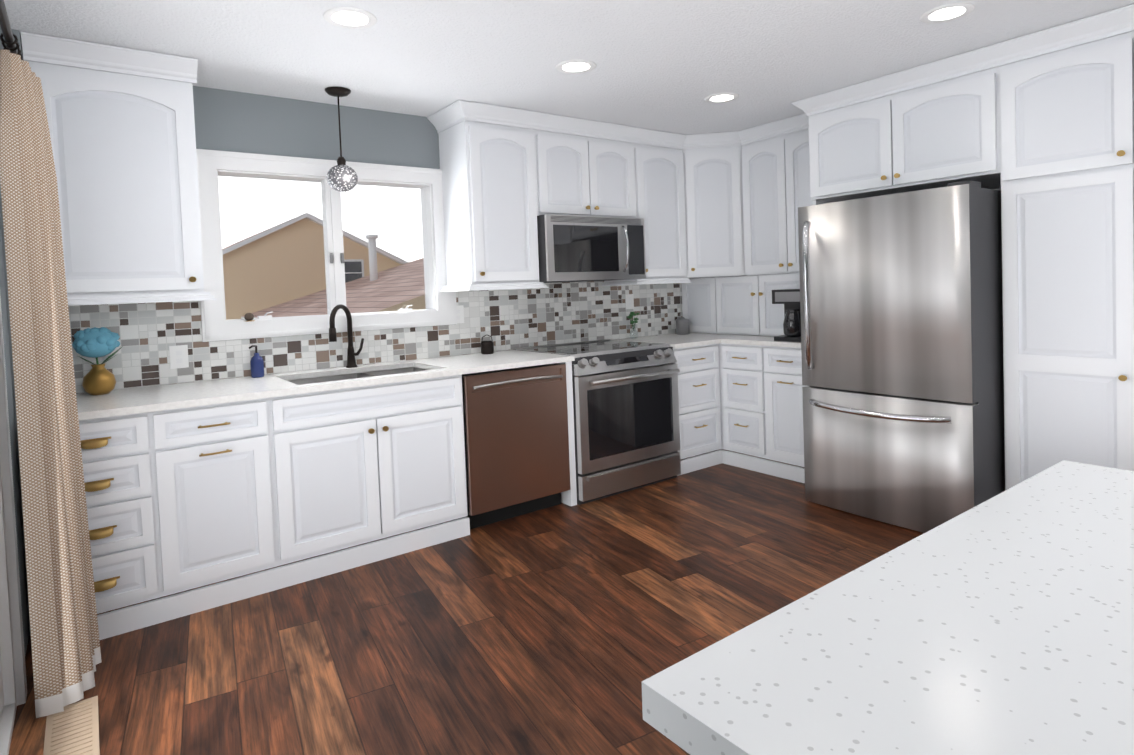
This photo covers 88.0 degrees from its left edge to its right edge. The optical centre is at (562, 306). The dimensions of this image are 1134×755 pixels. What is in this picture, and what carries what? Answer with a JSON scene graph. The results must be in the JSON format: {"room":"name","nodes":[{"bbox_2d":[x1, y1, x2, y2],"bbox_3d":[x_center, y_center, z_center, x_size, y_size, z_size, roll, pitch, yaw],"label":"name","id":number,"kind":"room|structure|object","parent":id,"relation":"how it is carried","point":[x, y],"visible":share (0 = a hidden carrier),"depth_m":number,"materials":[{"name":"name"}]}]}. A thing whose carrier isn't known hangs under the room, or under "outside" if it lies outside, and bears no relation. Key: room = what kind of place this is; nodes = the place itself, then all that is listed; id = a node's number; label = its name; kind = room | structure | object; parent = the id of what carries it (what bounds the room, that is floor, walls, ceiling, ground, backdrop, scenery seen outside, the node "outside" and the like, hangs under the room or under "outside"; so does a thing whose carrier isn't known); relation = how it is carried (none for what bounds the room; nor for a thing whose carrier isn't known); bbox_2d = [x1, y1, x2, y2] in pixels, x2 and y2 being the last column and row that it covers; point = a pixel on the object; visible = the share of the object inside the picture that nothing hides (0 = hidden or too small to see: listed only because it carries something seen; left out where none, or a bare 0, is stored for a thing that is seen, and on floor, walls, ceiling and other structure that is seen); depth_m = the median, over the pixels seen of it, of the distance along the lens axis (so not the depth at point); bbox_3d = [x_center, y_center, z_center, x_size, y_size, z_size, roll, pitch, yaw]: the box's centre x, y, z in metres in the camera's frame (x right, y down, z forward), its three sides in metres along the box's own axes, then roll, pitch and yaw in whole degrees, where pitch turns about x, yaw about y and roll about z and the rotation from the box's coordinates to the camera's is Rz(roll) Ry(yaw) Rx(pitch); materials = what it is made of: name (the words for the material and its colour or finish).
{"room":"kitchen","nodes":[
{"label":"kitchen","id":0,"kind":"room"},
{"bbox_2d":[0,27,30,655],"bbox_3d":[-0.482,0.120,0.088,0.514,2.440,6.830,-3,2,-36],"label":"wall","id":1,"kind":"structure","parent":0,"point":[14,445],"depth_m":2.31,"materials":[{"name":"grey paint"}]},
{"bbox_2d":[0,0,20,51],"bbox_3d":[-1.269,-0.832,1.211,0.130,0.052,2.259,-4,2,-39],"label":"curtain rod","id":2,"kind":"object","parent":1,"relation":"hanging from","point":[10,46],"depth_m":1.79,"materials":[{"name":"black metal"}]},
{"bbox_2d":[0,296,26,754],"bbox_3d":[-1.321,0.278,1.153,0.285,2.120,2.037,-3,2,-36],"label":"door frame","id":3,"kind":"structure","parent":1,"relation":"attached to","point":[13,688],"depth_m":1.94,"materials":[{"name":"white"}]},
{"bbox_2d":[0,52,101,717],"bbox_3d":[-1.732,0.255,1.984,0.149,2.115,0.268,-3,2,-33],"label":"curtain","id":4,"kind":"object","parent":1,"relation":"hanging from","point":[65,647],"depth_m":1.90,"materials":[{"name":"beige fabric"}]},
{"bbox_2d":[68,86,682,393],"bbox_3d":[-0.640,0.005,3.959,4.831,2.440,0.392,-3,2,-36],"label":"wall","id":5,"kind":"structure","parent":0,"point":[161,343],"depth_m":3.41,"materials":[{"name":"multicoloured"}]},
{"bbox_2d":[21,32,208,299],"bbox_3d":[-2.055,-0.588,2.714,0.603,1.067,0.387,-3,2,-36],"label":"upper cabinet","id":6,"kind":"object","parent":5,"relation":"attached to","point":[124,145],"depth_m":2.58,"materials":[{"name":"white wood"}]},
{"bbox_2d":[196,149,456,341],"bbox_3d":[-1.335,-0.349,3.468,1.409,0.994,0.226,-3,2,-36],"label":"window","id":7,"kind":"structure","parent":5,"relation":"in","point":[440,309],"depth_m":3.40,"materials":[{"name":"white wood"}]},
{"bbox_2d":[244,313,254,321],"bbox_3d":[-1.688,0.055,3.162,0.061,0.046,0.056,-3,2,-36],"label":"decor","id":8,"kind":"object","parent":7,"relation":"on","point":[248,317],"visible":1,"depth_m":3.15,"materials":[{"name":"brown"}]},
{"bbox_2d":[433,100,543,287],"bbox_3d":[-0.437,-0.682,3.779,0.565,1.067,0.385,-3,2,-36],"label":"upper cabinet","id":9,"kind":"object","parent":5,"relation":"attached to","point":[490,197],"depth_m":3.61,"materials":[{"name":"white wood"}]},
{"bbox_2d":[533,111,604,216],"bbox_3d":[-0.075,-0.918,4.005,0.493,0.637,0.398,-3,2,-36],"label":"upper cabinet","id":10,"kind":"object","parent":5,"relation":"attached to","point":[566,167],"depth_m":3.87,"materials":[{"name":"white wood"}]},
{"bbox_2d":[537,214,645,281],"bbox_3d":[0.122,-0.393,4.077,0.835,0.424,0.510,-3,2,-36],"label":"microwave","id":11,"kind":"object","parent":10,"relation":"attached to","point":[582,248],"visible":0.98,"depth_m":3.89,"materials":[{"name":"grey metal"}]},
{"bbox_2d":[601,122,628,217],"bbox_3d":[0.212,-0.936,4.215,0.475,0.637,0.398,-3,2,-36],"label":"upper cabinet","id":12,"kind":"object","parent":5,"relation":"attached to","point":[614,158],"depth_m":4.09,"materials":[{"name":"white wood"}]},
{"bbox_2d":[603,126,684,283],"bbox_3d":[0.636,-0.744,4.455,0.621,1.067,0.432,-3,2,-36],"label":"upper cabinet","id":13,"kind":"object","parent":5,"relation":"attached to","point":[656,173],"depth_m":4.32,"materials":[{"name":"white wood"}]},
{"bbox_2d":[681,130,748,279],"bbox_3d":[1.178,-0.770,4.646,0.746,1.067,0.715,-3,2,-36],"label":"upper cabinet","id":14,"kind":"object","parent":5,"relation":"attached to","point":[721,228],"depth_m":4.44,"materials":[{"name":"white wood"}]},
{"bbox_2d":[745,117,796,275],"bbox_3d":[1.598,-0.778,4.372,0.464,1.067,0.478,-3,2,-36],"label":"upper cabinet","id":15,"kind":"object","parent":5,"relation":"attached to","point":[769,162],"depth_m":4.23,"materials":[{"name":"white wood"}]},
{"bbox_2d":[793,104,844,271],"bbox_3d":[1.816,-0.778,4.118,0.412,1.067,0.435,-3,2,-36],"label":"upper cabinet","id":16,"kind":"object","parent":5,"relation":"attached to","point":[801,160],"depth_m":4.04,"materials":[{"name":"white wood"}]},
{"bbox_2d":[9,449,923,754],"bbox_3d":[1.513,1.274,1.408,5.174,0.100,7.059,-3,2,-36],"label":"floor","id":17,"kind":"structure","parent":0,"point":[561,629],"depth_m":2.28,"materials":[{"name":"brown wood"}]},
{"bbox_2d":[43,696,99,754],"bbox_3d":[-1.522,1.322,1.821,0.148,0.008,0.348,-3,2,-36],"label":"floor vent","id":18,"kind":"object","parent":17,"relation":"in","point":[72,729],"visible":0.96,"depth_m":1.83,"materials":[{"name":"beige"}]},
{"bbox_2d":[79,412,158,639],"bbox_3d":[-1.984,0.878,2.593,0.436,0.884,0.675,-3,2,-36],"label":"base cabinet","id":19,"kind":"object","parent":17,"relation":"on","point":[117,480],"depth_m":2.36,"materials":[{"name":"white wood"}]},
{"bbox_2d":[76,350,574,420],"bbox_3d":[-1.149,0.370,3.129,2.463,0.030,0.773,-3,2,-36],"label":"countertop","id":20,"kind":"structure","parent":19,"relation":"on","point":[120,402],"depth_m":2.85,"materials":[{"name":"stone"}]},
{"bbox_2d":[72,327,122,394],"bbox_3d":[-2.142,0.250,2.716,0.186,0.312,0.171,-3,2,-36],"label":"vase","id":21,"kind":"object","parent":20,"relation":"on","point":[98,378],"visible":1,"depth_m":2.68,"materials":[{"name":"gold metal"}]},
{"bbox_2d":[249,345,264,377],"bbox_3d":[-1.624,0.287,3.111,0.073,0.172,0.069,-3,2,-36],"label":"soap dispenser","id":22,"kind":"object","parent":20,"relation":"on","point":[257,365],"visible":1,"depth_m":3.10,"materials":[{"name":"blue"}]},
{"bbox_2d":[329,304,363,367],"bbox_3d":[-1.231,0.168,3.325,0.210,0.367,0.166,-3,2,-36],"label":"faucet","id":23,"kind":"object","parent":20,"relation":"on","point":[351,359],"visible":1,"depth_m":3.38,"materials":[{"name":"black metal"}]},
{"bbox_2d":[287,367,427,384],"bbox_3d":[-1.072,0.482,3.166,0.827,0.198,0.525,-3,2,-36],"label":"sink","id":24,"kind":"object","parent":20,"relation":"in","point":[351,376],"visible":0.15,"depth_m":3.33,"materials":[{"name":"silver metal"}]},
{"bbox_2d":[481,334,493,353],"bbox_3d":[-0.494,0.244,3.841,0.084,0.128,0.078,-3,2,-36],"label":"candle holder","id":25,"kind":"object","parent":20,"relation":"on","point":[487,346],"visible":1,"depth_m":3.81,"materials":[{"name":"black glass"}]},
{"bbox_2d":[147,395,294,622],"bbox_3d":[-1.656,0.858,2.830,0.515,0.884,0.679,-3,2,-36],"label":"base cabinet","id":26,"kind":"object","parent":17,"relation":"on","point":[182,499],"depth_m":2.54,"materials":[{"name":"white wood"}]},
{"bbox_2d":[267,407,469,589],"bbox_3d":[-1.112,0.969,3.177,0.936,0.600,0.682,-3,2,-36],"label":"base cabinet","id":27,"kind":"object","parent":17,"relation":"on","point":[349,480],"depth_m":2.89,"materials":[{"name":"white wood"}]},
{"bbox_2d":[451,363,569,528],"bbox_3d":[-0.426,0.795,3.598,0.682,0.868,0.684,-3,2,-36],"label":"dishwasher","id":28,"kind":"object","parent":17,"relation":"on","point":[516,437],"visible":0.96,"depth_m":3.35,"materials":[{"name":"brown metal"}]},
{"bbox_2d":[514,339,680,504],"bbox_3d":[0.257,0.728,3.997,0.852,0.925,0.778,-3,2,-36],"label":"range","id":29,"kind":"object","parent":17,"relation":"on","point":[626,414],"visible":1,"depth_m":3.75,"materials":[{"name":"grey metal"}]},
{"bbox_2d":[673,343,722,475],"bbox_3d":[0.763,0.717,4.402,0.500,0.884,0.673,-3,2,-36],"label":"base cabinet","id":30,"kind":"object","parent":17,"relation":"on","point":[700,376],"depth_m":4.18,"materials":[{"name":"white wood"}]},
{"bbox_2d":[614,333,723,348],"bbox_3d":[0.746,0.260,4.354,0.465,0.030,0.710,-3,2,-36],"label":"countertop","id":31,"kind":"structure","parent":30,"relation":"on","point":[676,341],"depth_m":4.30,"materials":[{"name":"stone"}]},
{"bbox_2d":[627,312,639,338],"bbox_3d":[0.546,0.142,4.526,0.108,0.210,0.090,-3,2,-36],"label":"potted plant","id":32,"kind":"object","parent":31,"relation":"on","point":[631,315],"visible":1,"depth_m":4.51,"materials":[{"name":"green plant"}]},
{"bbox_2d":[676,317,688,334],"bbox_3d":[0.977,0.153,4.784,0.108,0.140,0.103,-3,2,-36],"label":"canister","id":33,"kind":"object","parent":31,"relation":"on","point":[682,325],"visible":1,"depth_m":4.74,"materials":[{"name":"grey"}]},
{"bbox_2d":[677,280,708,332],"bbox_3d":[1.287,-0.020,4.892,0.428,0.454,0.398,-3,2,-36],"label":"upper cabinet","id":34,"kind":"object","parent":31,"relation":"on","point":[693,291],"depth_m":4.82,"materials":[{"name":"white wood"}]},
{"bbox_2d":[719,343,762,472],"bbox_3d":[1.559,0.689,4.335,0.714,0.884,0.440,-3,2,-36],"label":"base cabinet","id":35,"kind":"object","parent":17,"relation":"on","point":[740,361],"depth_m":4.16,"materials":[{"name":"white wood"}]},
{"bbox_2d":[696,333,800,347],"bbox_3d":[1.424,0.232,4.430,0.720,0.030,1.388,-3,2,-36],"label":"countertop","id":36,"kind":"structure","parent":35,"relation":"on","point":[728,338],"depth_m":4.14,"materials":[{"name":"stone"}]},
{"bbox_2d":[705,276,748,334],"bbox_3d":[1.487,-0.019,4.618,0.428,0.454,0.485,-3,2,-36],"label":"upper cabinet","id":37,"kind":"object","parent":36,"relation":"on","point":[726,306],"depth_m":4.58,"materials":[{"name":"white wood"}]},
{"bbox_2d":[745,276,792,335],"bbox_3d":[1.713,-0.018,4.309,0.428,0.454,0.484,-3,2,-36],"label":"upper cabinet","id":38,"kind":"object","parent":36,"relation":"on","point":[766,318],"depth_m":4.32,"materials":[{"name":"white wood"}]},
{"bbox_2d":[772,289,800,341],"bbox_3d":[1.576,0.054,3.938,0.215,0.345,0.243,-3,2,-36],"label":"coffee maker","id":39,"kind":"object","parent":36,"relation":"on","point":[789,299],"visible":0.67,"depth_m":3.88,"materials":[{"name":"black plastic"}]},
{"bbox_2d":[793,272,799,288],"bbox_3d":[1.880,-0.017,4.081,0.428,0.454,0.286,-3,2,-36],"label":"upper cabinet","id":40,"kind":"object","parent":36,"relation":"on","point":[796,275],"depth_m":4.13,"materials":[{"name":"white wood"}]},
{"bbox_2d":[759,345,805,482],"bbox_3d":[1.763,0.690,4.056,0.714,0.884,0.381,-3,2,-36],"label":"base cabinet","id":41,"kind":"object","parent":17,"relation":"on","point":[781,433],"depth_m":3.91,"materials":[{"name":"white wood"}]},
{"bbox_2d":[798,180,1004,532],"bbox_3d":[2.026,0.260,3.359,1.069,1.765,0.898,-3,2,-36],"label":"refrigerator","id":42,"kind":"object","parent":17,"relation":"on","point":[901,306],"visible":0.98,"depth_m":3.02,"materials":[{"name":"grey metal"}]},
{"bbox_2d":[993,31,1133,490],"bbox_3d":[2.787,-0.040,2.753,0.729,2.344,1.002,-3,2,-36],"label":"tall cabinet","id":43,"kind":"object","parent":17,"relation":"on","point":[1045,143],"depth_m":2.73,"materials":[{"name":"white wood"}]},
{"bbox_3d":[1.038,0.836,0.408,1.174,0.874,1.407,-3,2,-36],"label":"kitchen island","id":44,"kind":"object","parent":17,"relation":"on","visible":0},
{"bbox_2d":[642,460,1133,754],"bbox_3d":[1.026,0.379,0.384,1.262,0.040,1.473,-3,2,-36],"label":"island countertop","id":45,"kind":"structure","parent":44,"relation":"on","point":[1002,623],"depth_m":0.64,"materials":[{"name":"stone"}]},
{"bbox_2d":[4,0,1133,149],"bbox_3d":[1.417,-1.260,1.329,5.174,0.106,7.059,-3,2,-36],"label":"ceiling","id":46,"kind":"structure","parent":0,"point":[688,67],"depth_m":2.70,"materials":[{"name":"white paint"}]},
{"bbox_2d":[325,86,357,191],"bbox_3d":[-1.203,-0.896,3.178,0.158,0.546,0.151,-3,2,-36],"label":"pendant light","id":47,"kind":"object","parent":46,"relation":"hanging from","point":[341,176],"visible":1,"depth_m":3.14,"materials":[{"name":"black metal"}]},
{"bbox_2d":[809,100,884,202],"bbox_3d":[1.996,-0.950,3.674,0.730,0.524,0.556,-3,2,-36],"label":"upper cabinet","id":48,"kind":"object","parent":0,"relation":"attached to","point":[840,139],"depth_m":3.53,"materials":[{"name":"white wood"}]},
{"bbox_2d":[873,62,1016,194],"bbox_3d":[2.272,-0.949,3.297,0.730,0.524,0.626,-3,2,-36],"label":"upper cabinet","id":49,"kind":"object","parent":0,"relation":"attached to","point":[962,128],"depth_m":3.10,"materials":[{"name":"white wood"}]},
{"label":"outside","id":50,"kind":"structure","parent":0,"visible":0},
{"bbox_2d":[218,176,422,261],"bbox_3d":[-12.445,-3.934,23.196,41.187,26.000,2.020,-3,2,-36],"label":"sky","id":51,"kind":"structure","parent":50,"point":[350,196],"depth_m":24.66,"materials":[{"name":"white"}]},
{"bbox_3d":[-2.817,-1.421,11.199,42.336,11.000,32.767,-3,2,-36],"label":"ground","id":52,"kind":"structure","parent":0,"visible":0},
{"bbox_2d":[222,213,407,319],"bbox_3d":[-5.736,1.278,12.156,3.741,5.770,5.468,-3,2,-36],"label":"neighbouring house","id":53,"kind":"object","parent":52,"relation":"on","point":[240,291],"depth_m":9.84,"materials":[{"name":"beige paint"}]},
{"bbox_2d":[241,235,425,318],"bbox_3d":[-1.479,1.310,8.908,5.234,5.588,5.062,-3,2,-36],"label":"shingles","id":54,"kind":"object","parent":53,"relation":"attached to","point":[409,299],"depth_m":7.96,"materials":[{"name":"brown"}]}
]}

